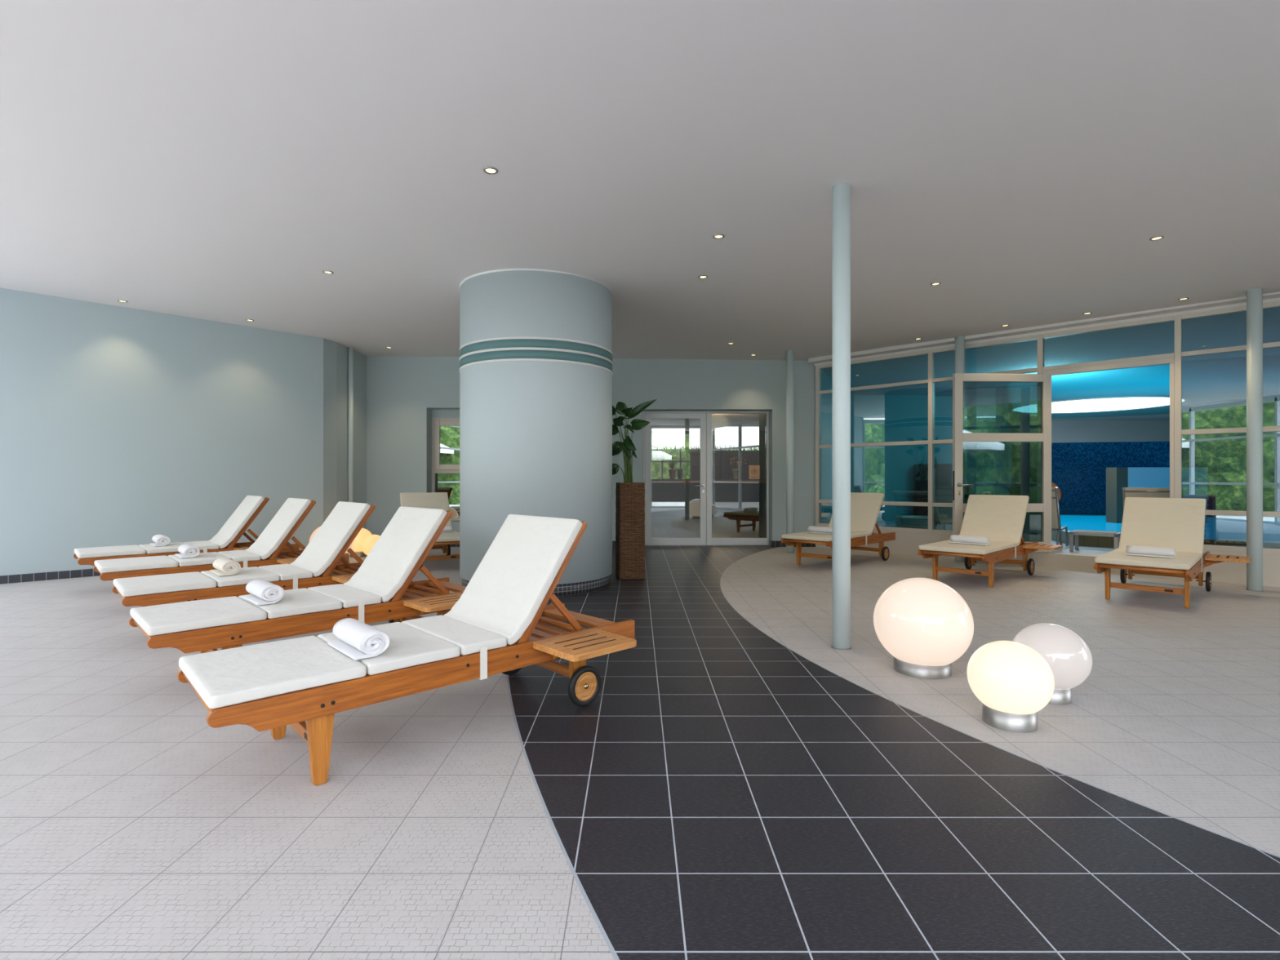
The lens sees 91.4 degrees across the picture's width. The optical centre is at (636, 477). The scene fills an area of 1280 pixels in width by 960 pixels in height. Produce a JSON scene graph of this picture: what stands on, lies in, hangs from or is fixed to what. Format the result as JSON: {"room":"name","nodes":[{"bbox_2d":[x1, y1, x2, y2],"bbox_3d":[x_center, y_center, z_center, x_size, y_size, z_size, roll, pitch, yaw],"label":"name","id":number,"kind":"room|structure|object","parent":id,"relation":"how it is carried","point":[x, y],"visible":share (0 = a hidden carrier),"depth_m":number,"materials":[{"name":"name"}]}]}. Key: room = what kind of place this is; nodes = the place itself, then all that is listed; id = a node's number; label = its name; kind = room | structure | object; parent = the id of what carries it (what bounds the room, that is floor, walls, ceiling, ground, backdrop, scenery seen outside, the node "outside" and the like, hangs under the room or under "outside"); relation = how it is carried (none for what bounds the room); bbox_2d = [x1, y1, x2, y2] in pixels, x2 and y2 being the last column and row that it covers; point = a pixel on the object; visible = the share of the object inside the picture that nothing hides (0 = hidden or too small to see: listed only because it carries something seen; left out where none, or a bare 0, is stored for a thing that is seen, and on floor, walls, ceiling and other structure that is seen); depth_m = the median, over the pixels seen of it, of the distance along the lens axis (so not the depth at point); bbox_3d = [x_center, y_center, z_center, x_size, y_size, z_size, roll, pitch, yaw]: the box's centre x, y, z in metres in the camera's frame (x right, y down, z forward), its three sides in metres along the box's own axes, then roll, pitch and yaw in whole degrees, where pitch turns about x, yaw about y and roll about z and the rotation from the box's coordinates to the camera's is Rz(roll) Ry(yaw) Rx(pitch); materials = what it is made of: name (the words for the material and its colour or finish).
{"room":"spa","nodes":[
{"label":"spa","id":0,"kind":"room"},
{"bbox_2d":[0,288,323,575],"bbox_3d":[-6.380,-0.502,7.570,0.410,3.300,5.134,0,0,45],"label":"wall","id":1,"kind":"structure","parent":0,"point":[119,426],"depth_m":7.59,"materials":[{"name":"grey paint"}]},
{"bbox_2d":[0,568,100,584],"bbox_3d":[-6.301,1.104,7.351,0.012,0.088,4.936,0,0,45],"label":"baseboard","id":2,"kind":"structure","parent":1,"relation":"attached to","point":[85,572],"depth_m":7.03,"materials":[{"name":"black tile"}]},
{"bbox_2d":[323,337,366,528],"bbox_3d":[-4.680,-0.502,9.925,0.360,3.300,1.650,0,0,0],"label":"wall","id":3,"kind":"structure","parent":0,"point":[335,354],"depth_m":9.48,"materials":[{"name":"grey paint"}]},
{"bbox_2d":[366,355,815,545],"bbox_3d":[-0.920,-0.502,10.635,7.960,3.300,0.430,0,0,0],"label":"wall","id":4,"kind":"structure","parent":0,"point":[402,392],"depth_m":10.42,"materials":[{"name":"grey paint"}]},
{"bbox_2d":[431,409,459,520],"bbox_3d":[-2.625,-0.222,10.700,1.750,1.900,0.100,0,0,0],"label":"window","id":5,"kind":"structure","parent":4,"relation":"in","point":[445,423],"depth_m":10.68,"materials":[{"name":"grey paint"}]},
{"bbox_2d":[642,411,768,545],"bbox_3d":[1.181,0.004,10.720,2.163,2.290,0.259,0,0,0],"label":"door","id":6,"kind":"structure","parent":4,"relation":"in","point":[705,538],"depth_m":10.65,"materials":[{"name":"white metal"}]},
{"bbox_2d":[808,291,1279,365],"bbox_3d":[6.182,-2.157,7.091,9.220,0.590,0.300,0,0,45],"label":"trim","id":7,"kind":"structure","parent":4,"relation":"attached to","point":[1274,296],"depth_m":7.89,"materials":[{"name":"white metal"}]},
{"bbox_2d":[0,545,1279,959],"bbox_3d":[0.675,1.248,4.275,17.450,0.200,12.950,0,0,0],"label":"floor","id":8,"kind":"structure","parent":0,"point":[736,783],"depth_m":2.23,"materials":[{"name":"white tile"}]},
{"bbox_2d":[73,495,299,566],"bbox_3d":[-4.785,0.678,6.795,1.946,0.940,1.010,0,0,-45],"label":"sun lounger","id":9,"kind":"object","parent":8,"relation":"on","point":[227,538],"visible":0.58,"depth_m":6.86,"materials":[{"name":"white fabric"}]},
{"bbox_2d":[74,545,146,558],"bbox_3d":[-5.391,0.750,6.397,0.517,0.052,0.652,0,0,-45],"label":"cushion","id":10,"kind":"object","parent":9,"relation":"on","point":[123,551],"depth_m":6.24,"materials":[{"name":"white fabric"}]},
{"bbox_2d":[138,542,184,554],"bbox_3d":[-5.065,0.750,6.720,0.393,0.052,0.652,0,0,-45],"label":"cushion","id":11,"kind":"object","parent":9,"relation":"on","point":[171,548],"depth_m":6.49,"materials":[{"name":"white fabric"}]},
{"bbox_2d":[183,541,219,550],"bbox_3d":[-4.841,0.749,6.941,0.229,0.052,0.652,0,0,-45],"label":"cushion","id":12,"kind":"object","parent":9,"relation":"on","point":[202,545],"depth_m":6.78,"materials":[{"name":"white fabric"}]},
{"bbox_2d":[207,495,265,548],"bbox_3d":[-4.602,0.490,7.177,0.441,0.564,0.652,0,0,-45],"label":"cushion","id":13,"kind":"object","parent":9,"relation":"on","point":[236,526],"depth_m":7.06,"materials":[{"name":"white fabric"}]},
{"bbox_2d":[93,497,349,581],"bbox_3d":[-3.777,0.678,5.870,1.946,0.940,1.011,0,0,-44],"label":"sun lounger","id":14,"kind":"object","parent":8,"relation":"on","point":[266,550],"visible":0.69,"depth_m":5.86,"materials":[{"name":"white fabric"}]},
{"bbox_2d":[93,555,178,573],"bbox_3d":[-4.385,0.750,5.475,0.517,0.052,0.652,0,0,-44],"label":"cushion","id":15,"kind":"object","parent":14,"relation":"on","point":[152,564],"depth_m":5.33,"materials":[{"name":"white fabric"}]},
{"bbox_2d":[174,543,199,558],"bbox_3d":[-4.136,0.668,5.754,0.145,0.102,0.340,0,0,-44],"label":"rolled towel","id":16,"kind":"object","parent":14,"relation":"on","point":[186,550],"visible":1,"depth_m":5.66,"materials":[{"name":"white fabric"}]},
{"bbox_2d":[168,551,231,566],"bbox_3d":[-4.057,0.750,5.796,0.393,0.052,0.652,0,0,-44],"label":"cushion","id":17,"kind":"object","parent":14,"relation":"on","point":[203,559],"depth_m":5.60,"materials":[{"name":"white fabric"}]},
{"bbox_2d":[217,550,260,562],"bbox_3d":[-3.832,0.749,6.017,0.229,0.052,0.652,0,0,-44],"label":"cushion","id":18,"kind":"object","parent":14,"relation":"on","point":[239,556],"depth_m":5.85,"materials":[{"name":"white fabric"}]},
{"bbox_2d":[244,497,311,559],"bbox_3d":[-3.592,0.490,6.252,0.441,0.564,0.652,0,0,-44],"label":"cushion","id":19,"kind":"object","parent":14,"relation":"on","point":[270,543],"depth_m":6.14,"materials":[{"name":"white fabric"}]},
{"bbox_2d":[111,501,383,606],"bbox_3d":[-2.760,0.678,4.853,1.946,0.940,1.011,0,0,-44],"label":"sun lounger","id":20,"kind":"object","parent":8,"relation":"on","point":[317,566],"visible":0.69,"depth_m":4.80,"materials":[{"name":"white fabric"}]},
{"bbox_2d":[113,571,217,596],"bbox_3d":[-3.368,0.750,4.459,0.517,0.052,0.652,0,0,-44],"label":"cushion","id":21,"kind":"object","parent":20,"relation":"on","point":[187,583],"depth_m":4.32,"materials":[{"name":"white fabric"}]},
{"bbox_2d":[209,557,240,576],"bbox_3d":[-3.118,0.668,4.737,0.145,0.102,0.340,0,0,-44],"label":"rolled towel","id":22,"kind":"object","parent":20,"relation":"on","point":[224,566],"visible":1,"depth_m":4.64,"materials":[{"name":"beige fabric"}]},
{"bbox_2d":[200,566,279,586],"bbox_3d":[-3.039,0.750,4.779,0.393,0.052,0.652,0,0,-44],"label":"cushion","id":23,"kind":"object","parent":20,"relation":"on","point":[245,575],"depth_m":4.62,"materials":[{"name":"white fabric"}]},
{"bbox_2d":[258,564,312,580],"bbox_3d":[-2.814,0.749,4.999,0.230,0.052,0.652,0,0,-44],"label":"cushion","id":24,"kind":"object","parent":20,"relation":"on","point":[282,571],"depth_m":4.84,"materials":[{"name":"white fabric"}]},
{"bbox_2d":[289,501,370,577],"bbox_3d":[-2.573,0.490,5.233,0.441,0.564,0.652,0,0,-44],"label":"cushion","id":25,"kind":"object","parent":20,"relation":"on","point":[322,554],"depth_m":5.13,"materials":[{"name":"white fabric"}]},
{"bbox_2d":[331,573,354,583],"bbox_3d":[-2.156,0.789,4.954,0.390,0.029,0.314,0,0,-44],"label":"tray","id":26,"kind":"object","parent":20,"relation":"on","point":[343,579],"depth_m":4.89,"materials":[{"name":"brown wood"}]},
{"bbox_2d":[128,506,466,653],"bbox_3d":[-1.824,0.678,3.858,1.010,0.940,1.946,0,0,45],"label":"sun lounger","id":27,"kind":"object","parent":8,"relation":"on","point":[388,572],"visible":0.8,"depth_m":3.76,"materials":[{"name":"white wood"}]},
{"bbox_2d":[129,595,266,635],"bbox_3d":[-2.425,0.750,3.454,0.652,0.052,0.517,0,0,45],"label":"cushion","id":28,"kind":"object","parent":27,"relation":"on","point":[189,618],"depth_m":3.32,"materials":[{"name":"white fabric"}]},
{"bbox_2d":[241,579,284,605],"bbox_3d":[-2.203,0.667,3.686,0.340,0.104,0.142,0,0,45],"label":"rolled towel","id":29,"kind":"object","parent":27,"relation":"on","point":[264,592],"visible":1,"depth_m":3.60,"materials":[{"name":"white fabric"}]},
{"bbox_2d":[238,587,342,618],"bbox_3d":[-2.102,0.750,3.780,0.652,0.052,0.393,0,0,45],"label":"cushion","id":30,"kind":"object","parent":27,"relation":"on","point":[309,602],"depth_m":3.62,"materials":[{"name":"white fabric"}]},
{"bbox_2d":[307,583,381,608],"bbox_3d":[-1.880,0.749,4.004,0.652,0.052,0.230,0,0,45],"label":"cushion","id":31,"kind":"object","parent":27,"relation":"on","point":[348,595],"depth_m":3.88,"materials":[{"name":"white fabric"}]},
{"bbox_2d":[343,506,447,602],"bbox_3d":[-1.644,0.490,4.242,0.652,0.564,0.441,0,0,45],"label":"cushion","id":32,"kind":"object","parent":27,"relation":"on","point":[391,566],"depth_m":4.15,"materials":[{"name":"white fabric"}]},
{"bbox_2d":[403,592,462,612],"bbox_3d":[-1.222,0.789,3.970,0.314,0.029,0.390,0,0,45],"label":"tray","id":33,"kind":"object","parent":27,"relation":"on","point":[442,602],"depth_m":3.90,"materials":[{"name":"brown wood"}]},
{"bbox_2d":[347,346,353,502],"bbox_3d":[-4.460,-0.453,9.750,0.084,3.203,0.084,0,0,0],"label":"slim post","id":34,"kind":"object","parent":8,"relation":"on","point":[350,350],"visible":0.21,"depth_m":9.72,"materials":[{"name":"grey metal"}]},
{"bbox_2d":[350,528,372,557],"bbox_3d":[-4.060,0.937,9.130,0.400,0.422,0.400,0,0,-33],"label":"globe lamp","id":35,"kind":"object","parent":8,"relation":"on","point":[363,533],"visible":0.42,"depth_m":9.00,"materials":[{"name":"yellow glass"}]},
{"bbox_2d":[361,534,380,556],"bbox_3d":[-3.640,0.965,8.660,0.316,0.365,0.316,0,0,0],"label":"globe lamp","id":36,"kind":"object","parent":8,"relation":"on","point":[368,543],"visible":0.5,"depth_m":8.53,"materials":[{"name":"yellow glass"}]},
{"bbox_2d":[177,514,636,786],"bbox_3d":[-0.843,0.678,2.874,1.946,0.940,1.011,0,0,-43],"label":"sun lounger","id":37,"kind":"object","parent":8,"relation":"on","point":[498,624],"visible":0.96,"depth_m":2.76,"materials":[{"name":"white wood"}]},
{"bbox_2d":[178,635,366,709],"bbox_3d":[-1.457,0.750,2.489,0.517,0.052,0.652,0,0,-43],"label":"cushion","id":38,"kind":"object","parent":37,"relation":"on","point":[251,676],"depth_m":2.36,"materials":[{"name":"white fabric"}]},
{"bbox_2d":[327,617,389,660],"bbox_3d":[-1.173,0.667,2.627,0.141,0.104,0.340,0,0,-43],"label":"rolled towel","id":39,"kind":"object","parent":37,"relation":"on","point":[359,640],"visible":1,"depth_m":2.54,"materials":[{"name":"white fabric"}]},
{"bbox_2d":[317,622,460,675],"bbox_3d":[-1.124,0.750,2.805,0.393,0.052,0.652,0,0,-43],"label":"cushion","id":40,"kind":"object","parent":37,"relation":"on","point":[411,648],"depth_m":2.65,"materials":[{"name":"white fabric"}]},
{"bbox_2d":[401,614,506,655],"bbox_3d":[-0.895,0.749,3.022,0.229,0.052,0.652,0,0,-43],"label":"cushion","id":41,"kind":"object","parent":37,"relation":"on","point":[470,637],"depth_m":2.91,"materials":[{"name":"white fabric"}]},
{"bbox_2d":[444,514,582,644],"bbox_3d":[-0.652,0.490,3.253,0.441,0.564,0.652,0,0,-43],"label":"cushion","id":42,"kind":"object","parent":37,"relation":"on","point":[512,586],"depth_m":3.17,"materials":[{"name":"white fabric"}]},
{"bbox_2d":[533,628,636,662],"bbox_3d":[-0.239,0.789,2.968,0.390,0.029,0.314,0,0,-43],"label":"tray","id":43,"kind":"object","parent":37,"relation":"on","point":[578,646],"depth_m":2.92,"materials":[{"name":"brown wood"}]},
{"bbox_2d":[400,492,459,560],"bbox_3d":[-2.771,0.678,8.450,0.725,0.940,1.946,0,0,-28],"label":"sun lounger","id":44,"kind":"object","parent":8,"relation":"on","point":[439,500],"visible":0.28,"depth_m":8.84,"materials":[{"name":"beige fabric"}]},
{"bbox_2d":[400,492,452,525],"bbox_3d":[-2.958,0.490,8.802,0.652,0.564,0.441,0,0,-28],"label":"cushion","id":45,"kind":"object","parent":44,"relation":"on","point":[439,500],"depth_m":8.90,"materials":[{"name":"beige fabric"}]},
{"bbox_2d":[459,268,612,596],"bbox_3d":[-1.075,-0.437,6.780,1.630,3.170,1.630,0,0,0],"label":"round column","id":46,"kind":"structure","parent":8,"relation":"on","point":[535,345],"depth_m":6.08,"materials":[{"name":"white paint"}]},
{"bbox_2d":[615,482,644,579],"bbox_3d":[-0.075,0.599,7.200,0.307,1.090,0.308,0,0,-11],"label":"wicker planter","id":47,"kind":"object","parent":8,"relation":"on","point":[630,496],"visible":1,"depth_m":7.06,"materials":[{"name":"brown wicker"}]},
{"bbox_2d":[612,399,656,482],"bbox_3d":[-0.159,-0.387,7.149,0.749,0.995,0.346,0,0,38],"label":"potted plant","id":48,"kind":"object","parent":47,"relation":"on","point":[628,447],"visible":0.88,"depth_m":7.12,"materials":[{"name":"green plant"}]},
{"bbox_2d":[786,349,794,553],"bbox_3d":[2.365,-0.418,9.620,0.131,3.131,0.131,0,0,0],"label":"slim post","id":49,"kind":"object","parent":8,"relation":"on","point":[790,353],"visible":0.91,"depth_m":9.57,"materials":[{"name":"grey metal"}]},
{"bbox_2d":[781,492,895,564],"bbox_3d":[2.778,0.678,8.482,1.946,0.940,0.725,0,0,-45],"label":"sun lounger","id":50,"kind":"object","parent":8,"relation":"on","point":[864,507],"visible":0.63,"depth_m":8.55,"materials":[{"name":"brown wood"}]},
{"bbox_2d":[782,532,831,542],"bbox_3d":[2.272,0.750,7.983,0.517,0.052,0.652,0,0,-45],"label":"cushion","id":51,"kind":"object","parent":50,"relation":"on","point":[801,536],"depth_m":7.86,"materials":[{"name":"beige fabric"}]},
{"bbox_2d":[805,531,862,537],"bbox_3d":[2.599,0.750,8.306,0.393,0.052,0.652,0,0,-45],"label":"cushion","id":52,"kind":"object","parent":50,"relation":"on","point":[853,535],"depth_m":8.13,"materials":[{"name":"beige fabric"}]},
{"bbox_2d":[828,492,884,535],"bbox_3d":[3.061,0.490,8.763,0.441,0.564,0.652,0,0,-45],"label":"cushion","id":53,"kind":"object","parent":50,"relation":"on","point":[864,507],"depth_m":8.66,"materials":[{"name":"beige fabric"}]},
{"bbox_2d":[831,182,851,649],"bbox_3d":[1.388,-0.423,4.235,0.131,3.141,0.131,0,0,0],"label":"slim post","id":54,"kind":"object","parent":8,"relation":"on","point":[841,192],"visible":0.96,"depth_m":4.18,"materials":[{"name":"grey metal"}]},
{"bbox_2d":[873,577,973,679],"bbox_3d":[1.700,0.872,3.720,0.544,0.552,0.544,0,0,-37],"label":"globe lamp","id":55,"kind":"object","parent":8,"relation":"on","point":[925,624],"visible":1,"depth_m":3.54,"materials":[{"name":"white glass"}]},
{"bbox_2d":[954,336,964,561],"bbox_3d":[4.450,-0.407,8.600,0.131,3.109,0.131,0,0,0],"label":"slim post","id":56,"kind":"object","parent":8,"relation":"on","point":[959,340],"visible":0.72,"depth_m":8.55,"materials":[{"name":"grey metal"}]},
{"bbox_2d":[917,494,1062,587],"bbox_3d":[4.068,0.678,7.085,1.946,0.940,1.010,0,0,-44],"label":"sun lounger","id":57,"kind":"object","parent":8,"relation":"on","point":[1000,518],"visible":0.88,"depth_m":7.28,"materials":[{"name":"beige fabric"}]},
{"bbox_2d":[919,542,999,555],"bbox_3d":[3.457,0.750,6.696,0.517,0.052,0.652,0,0,-44],"label":"cushion","id":58,"kind":"object","parent":57,"relation":"on","point":[937,548],"depth_m":6.57,"materials":[{"name":"beige fabric"}]},
{"bbox_2d":[949,534,990,545],"bbox_3d":[3.646,0.677,6.850,0.135,0.085,0.390,0,0,-44],"label":"rolled towel","id":59,"kind":"object","parent":57,"relation":"on","point":[970,540],"visible":1,"depth_m":6.81,"materials":[{"name":"white fabric"}]},
{"bbox_2d":[939,539,1011,550],"bbox_3d":[3.788,0.750,7.014,0.393,0.052,0.652,0,0,-44],"label":"cushion","id":60,"kind":"object","parent":57,"relation":"on","point":[1003,546],"depth_m":6.84,"materials":[{"name":"beige fabric"}]},
{"bbox_2d":[959,494,1029,545],"bbox_3d":[4.257,0.490,7.465,0.441,0.564,0.652,0,0,-44],"label":"cushion","id":61,"kind":"object","parent":57,"relation":"on","point":[997,517],"depth_m":7.44,"materials":[{"name":"beige fabric"}]},
{"bbox_2d":[990,540,1017,547],"bbox_3d":[4.015,0.749,7.232,0.229,0.052,0.652,0,0,-44],"label":"cushion","id":62,"kind":"object","parent":57,"relation":"on","point":[1014,544],"depth_m":7.05,"materials":[{"name":"beige fabric"}]},
{"bbox_2d":[1022,542,1062,550],"bbox_3d":[4.672,0.789,7.183,0.390,0.029,0.314,0,0,-44],"label":"tray","id":63,"kind":"object","parent":57,"relation":"on","point":[1029,546],"depth_m":7.14,"materials":[{"name":"brown wood"}]},
{"bbox_2d":[966,640,1054,733],"bbox_3d":[1.745,0.958,2.925,0.352,0.381,0.352,0,0,0],"label":"globe lamp","id":64,"kind":"object","parent":8,"relation":"on","point":[1012,682],"visible":1,"depth_m":2.82,"materials":[{"name":"white glass"}]},
{"bbox_2d":[1012,622,1092,704],"bbox_3d":[2.155,0.954,3.255,0.356,0.388,0.356,0,0,0],"label":"globe lamp","id":65,"kind":"object","parent":8,"relation":"on","point":[1068,655],"visible":0.62,"depth_m":3.13,"materials":[{"name":"white glass"}]},
{"bbox_2d":[1093,497,1251,608],"bbox_3d":[5.203,0.678,6.039,1.946,0.940,1.010,0,0,-44],"label":"sun lounger","id":66,"kind":"object","parent":8,"relation":"on","point":[1178,524],"visible":0.93,"depth_m":6.26,"materials":[{"name":"beige fabric"}]},
{"bbox_2d":[1094,553,1195,569],"bbox_3d":[4.592,0.750,5.650,0.517,0.052,0.652,0,0,-44],"label":"cushion","id":67,"kind":"object","parent":66,"relation":"on","point":[1108,560],"depth_m":5.54,"materials":[{"name":"beige fabric"}]},
{"bbox_2d":[1126,545,1176,558],"bbox_3d":[4.737,0.676,5.761,0.132,0.086,0.350,0,0,-44],"label":"rolled towel","id":68,"kind":"object","parent":66,"relation":"on","point":[1148,551],"visible":1,"depth_m":5.73,"materials":[{"name":"white fabric"}]},
{"bbox_2d":[1106,550,1199,564],"bbox_3d":[4.923,0.750,5.968,0.393,0.052,0.652,0,0,-44],"label":"cushion","id":69,"kind":"object","parent":66,"relation":"on","point":[1197,557],"depth_m":5.84,"materials":[{"name":"beige fabric"}]},
{"bbox_2d":[1114,547,1202,559],"bbox_3d":[5.150,0.749,6.186,0.230,0.052,0.652,0,0,-44],"label":"cushion","id":70,"kind":"object","parent":66,"relation":"on","point":[1178,552],"depth_m":6.06,"materials":[{"name":"beige fabric"}]},
{"bbox_2d":[1118,497,1206,554],"bbox_3d":[5.392,0.490,6.419,0.441,0.564,0.652,0,0,-44],"label":"cushion","id":71,"kind":"object","parent":66,"relation":"on","point":[1178,524],"depth_m":6.41,"materials":[{"name":"beige fabric"}]},
{"bbox_2d":[1204,554,1251,563],"bbox_3d":[5.807,0.789,6.136,0.390,0.029,0.314,0,0,-44],"label":"tray","id":72,"kind":"object","parent":66,"relation":"on","point":[1216,558],"depth_m":6.08,"materials":[{"name":"brown wood"}]},
{"bbox_2d":[1245,288,1263,591],"bbox_3d":[6.310,-0.397,6.380,0.131,3.090,0.131,0,0,0],"label":"slim post","id":73,"kind":"object","parent":8,"relation":"on","point":[1254,296],"visible":0.97,"depth_m":6.33,"materials":[{"name":"grey metal"}]},
{"bbox_2d":[0,0,1279,420],"bbox_3d":[4.750,-2.202,8.875,26.500,0.700,22.650,0,0,0],"label":"ceiling","id":74,"kind":"structure","parent":0,"point":[210,160],"depth_m":3.98,"materials":[{"name":"white paint"}]},
{"bbox_2d":[1009,395,1188,413],"bbox_3d":[11.400,-1.812,15.600,3.560,0.040,3.560,0,0,0],"label":"skylight","id":75,"kind":"object","parent":74,"relation":"attached to","point":[1120,402],"visible":0.88,"depth_m":15.32,"materials":[{"name":"white"}]},
{"bbox_2d":[650,516,765,537],"bbox_3d":[1.050,1.248,17.480,14.100,0.200,13.240,0,0,0],"label":"floor","id":76,"kind":"structure","parent":0,"point":[660,526],"depth_m":14.53,"materials":[{"name":"grey tile"}]},
{"bbox_2d":[689,438,723,479],"bbox_3d":[2.325,-0.077,20.825,1.050,2.450,0.450,0,0,0],"label":"window","id":77,"kind":"structure","parent":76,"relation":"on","point":[717,443],"depth_m":21.00,"materials":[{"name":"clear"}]},
{"bbox_2d":[650,479,765,516],"bbox_3d":[1.725,0.592,18.700,5.250,1.112,0.920,0,0,0],"label":"wall","id":78,"kind":"structure","parent":76,"relation":"on","point":[668,497],"depth_m":18.45,"materials":[{"name":"black"}]},
{"bbox_2d":[650,431,765,479],"bbox_3d":[1.050,-0.352,24.100,14.100,3.000,0.200,0,0,0],"label":"wall","id":79,"kind":"structure","parent":0,"point":[748,445],"depth_m":24.00,"materials":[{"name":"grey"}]},
{"bbox_2d":[650,433,699,479],"bbox_3d":[1.350,-0.732,24.060,2.200,1.960,0.080,0,0,0],"label":"window","id":80,"kind":"structure","parent":79,"relation":"in","point":[680,460],"depth_m":24.02,"materials":[{"name":"white metal"}]},
{"bbox_2d":[650,413,765,431],"bbox_3d":[1.050,-2.127,17.480,14.100,0.650,13.240,0,0,0],"label":"ceiling","id":81,"kind":"structure","parent":0,"point":[720,422],"depth_m":20.59,"materials":[{"name":"white paint"}]},
{"bbox_2d":[821,368,831,523],"bbox_3d":[3.800,-0.452,12.291,0.198,3.200,3.840,0,0,24],"label":"wall","id":82,"kind":"structure","parent":0,"point":[826,382],"depth_m":11.13,"materials":[{"name":"teal"}]},
{"bbox_2d":[850,395,1008,521],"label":"window","id":83,"kind":"structure","parent":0,"point":[888,470],"depth_m":13.95,"materials":[{"name":"teal"}]},
{"bbox_2d":[934,355,1279,418],"bbox_3d":[11.600,-1.837,14.100,10.200,0.029,10.200,0,0,0],"label":"ceiling","id":84,"kind":"structure","parent":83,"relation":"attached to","point":[1219,384],"depth_m":12.68,"materials":[{"name":"teal paint"}]},
{"bbox_2d":[876,521,1114,555],"bbox_3d":[10.550,1.058,11.800,14.900,0.180,16.800,0,0,0],"label":"floor","id":85,"kind":"structure","parent":0,"point":[1086,550],"depth_m":8.52,"materials":[{"name":"white tile"}]},
{"bbox_2d":[893,515,948,529],"bbox_3d":[4.950,0.823,10.850,0.920,0.290,0.920,0,0,0],"label":"tub","id":86,"kind":"object","parent":85,"relation":"on","point":[907,521],"visible":0.56,"depth_m":10.57,"materials":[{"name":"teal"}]},
{"bbox_2d":[913,463,951,515],"bbox_3d":[6.480,0.333,13.684,0.660,1.270,0.392,0,0,0],"label":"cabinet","id":87,"kind":"object","parent":85,"relation":"on","point":[943,472],"visible":0.4,"depth_m":13.49,"materials":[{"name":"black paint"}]},
{"bbox_2d":[934,485,971,529],"bbox_3d":[4.988,0.547,9.742,0.591,0.853,0.669,0,0,45],"label":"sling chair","id":88,"kind":"object","parent":85,"relation":"on","point":[943,494],"visible":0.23,"depth_m":9.65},
{"bbox_2d":[1008,486,1067,546],"bbox_3d":[5.698,0.547,8.862,0.591,0.853,0.669,0,0,45],"label":"sling chair","id":89,"kind":"object","parent":85,"relation":"on","point":[1031,517],"visible":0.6,"depth_m":8.66,"materials":[{"name":"grey"}]},
{"bbox_2d":[1069,529,1120,551],"bbox_3d":[6.015,0.834,8.184,0.510,0.268,0.380,0,0,45],"label":"side table","id":90,"kind":"object","parent":85,"relation":"on","point":[1116,535],"visible":0.77,"depth_m":8.13,"materials":[{"name":"grey metal"}]},
{"bbox_2d":[1022,514,1279,548],"bbox_3d":[11.975,0.877,8.565,11.450,0.182,10.070,0,0,0],"label":"swimming pool","id":91,"kind":"object","parent":85,"relation":"on","point":[1219,531],"visible":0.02,"depth_m":9.68,"materials":[{"name":"blue liquid"}]},
{"bbox_2d":[1106,467,1207,523],"bbox_3d":[9.250,0.310,11.125,1.600,0.995,0.250,0,0,0],"label":"block","id":92,"kind":"object","parent":91,"relation":"on","point":[1194,480],"visible":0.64,"depth_m":11.00,"materials":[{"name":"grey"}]},
{"bbox_2d":[1121,487,1183,508],"bbox_3d":[6.638,0.547,8.002,0.591,0.853,0.669,0,0,45],"label":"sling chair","id":93,"kind":"object","parent":85,"relation":"on","point":[1148,492],"visible":0.18,"depth_m":7.82,"materials":[{"name":"grey"}]},
{"bbox_2d":[815,529,1279,586],"bbox_3d":[6.219,0.978,7.220,9.050,0.340,0.145,0,0,45],"label":"wall","id":94,"kind":"structure","parent":0,"point":[904,543],"depth_m":7.83,"materials":[{"name":"beige"}]},
{"bbox_2d":[815,301,1279,555],"bbox_3d":[6.203,-0.452,7.197,9.060,2.840,0.100,0,0,45],"label":"window","id":95,"kind":"structure","parent":94,"relation":"in","point":[1174,359],"depth_m":7.96,"materials":[{"name":"beige metal"}]},
{"bbox_2d":[952,373,1051,551],"bbox_3d":[4.699,-0.192,8.036,1.284,2.290,0.200,0,0,-3],"label":"door","id":96,"kind":"structure","parent":95,"relation":"attached to","point":[959,437],"depth_m":8.02,"materials":[{"name":"beige"}]},
{"bbox_2d":[1008,420,1195,495],"bbox_3d":[13.125,-0.452,20.100,9.750,3.200,0.200,0,0,0],"label":"wall","id":97,"kind":"structure","parent":0,"point":[1062,431],"depth_m":20.00,"materials":[{"name":"grey"}]},
{"bbox_2d":[1011,440,1279,517],"bbox_3d":[12.971,0.138,12.793,9.400,1.820,0.200,0,0,15],"label":"wall","id":98,"kind":"structure","parent":0,"point":[1078,469],"depth_m":13.30,"materials":[{"name":"blue tile"}]},
{"bbox_2d":[1195,411,1279,440],"bbox_3d":[18.000,-0.452,11.700,0.200,3.200,16.600,0,0,0],"label":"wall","id":99,"kind":"structure","parent":0,"point":[1269,419],"depth_m":18.75,"materials":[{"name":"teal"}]},
{"label":"outside","id":100,"kind":"structure","parent":0,"visible":0},
{"bbox_3d":[0.000,1.428,0.000,120.000,0.140,120.000,0,0,0],"label":"ground","id":101,"kind":"structure","parent":100,"visible":0},
{"bbox_2d":[650,435,697,479],"bbox_3d":[1.006,-0.527,28.013,14.118,3.751,2.094,0,0,0],"label":"hedge","id":102,"kind":"object","parent":101,"relation":"on","point":[670,442],"visible":0.07,"depth_m":27.45,"materials":[{"name":"green plant"}]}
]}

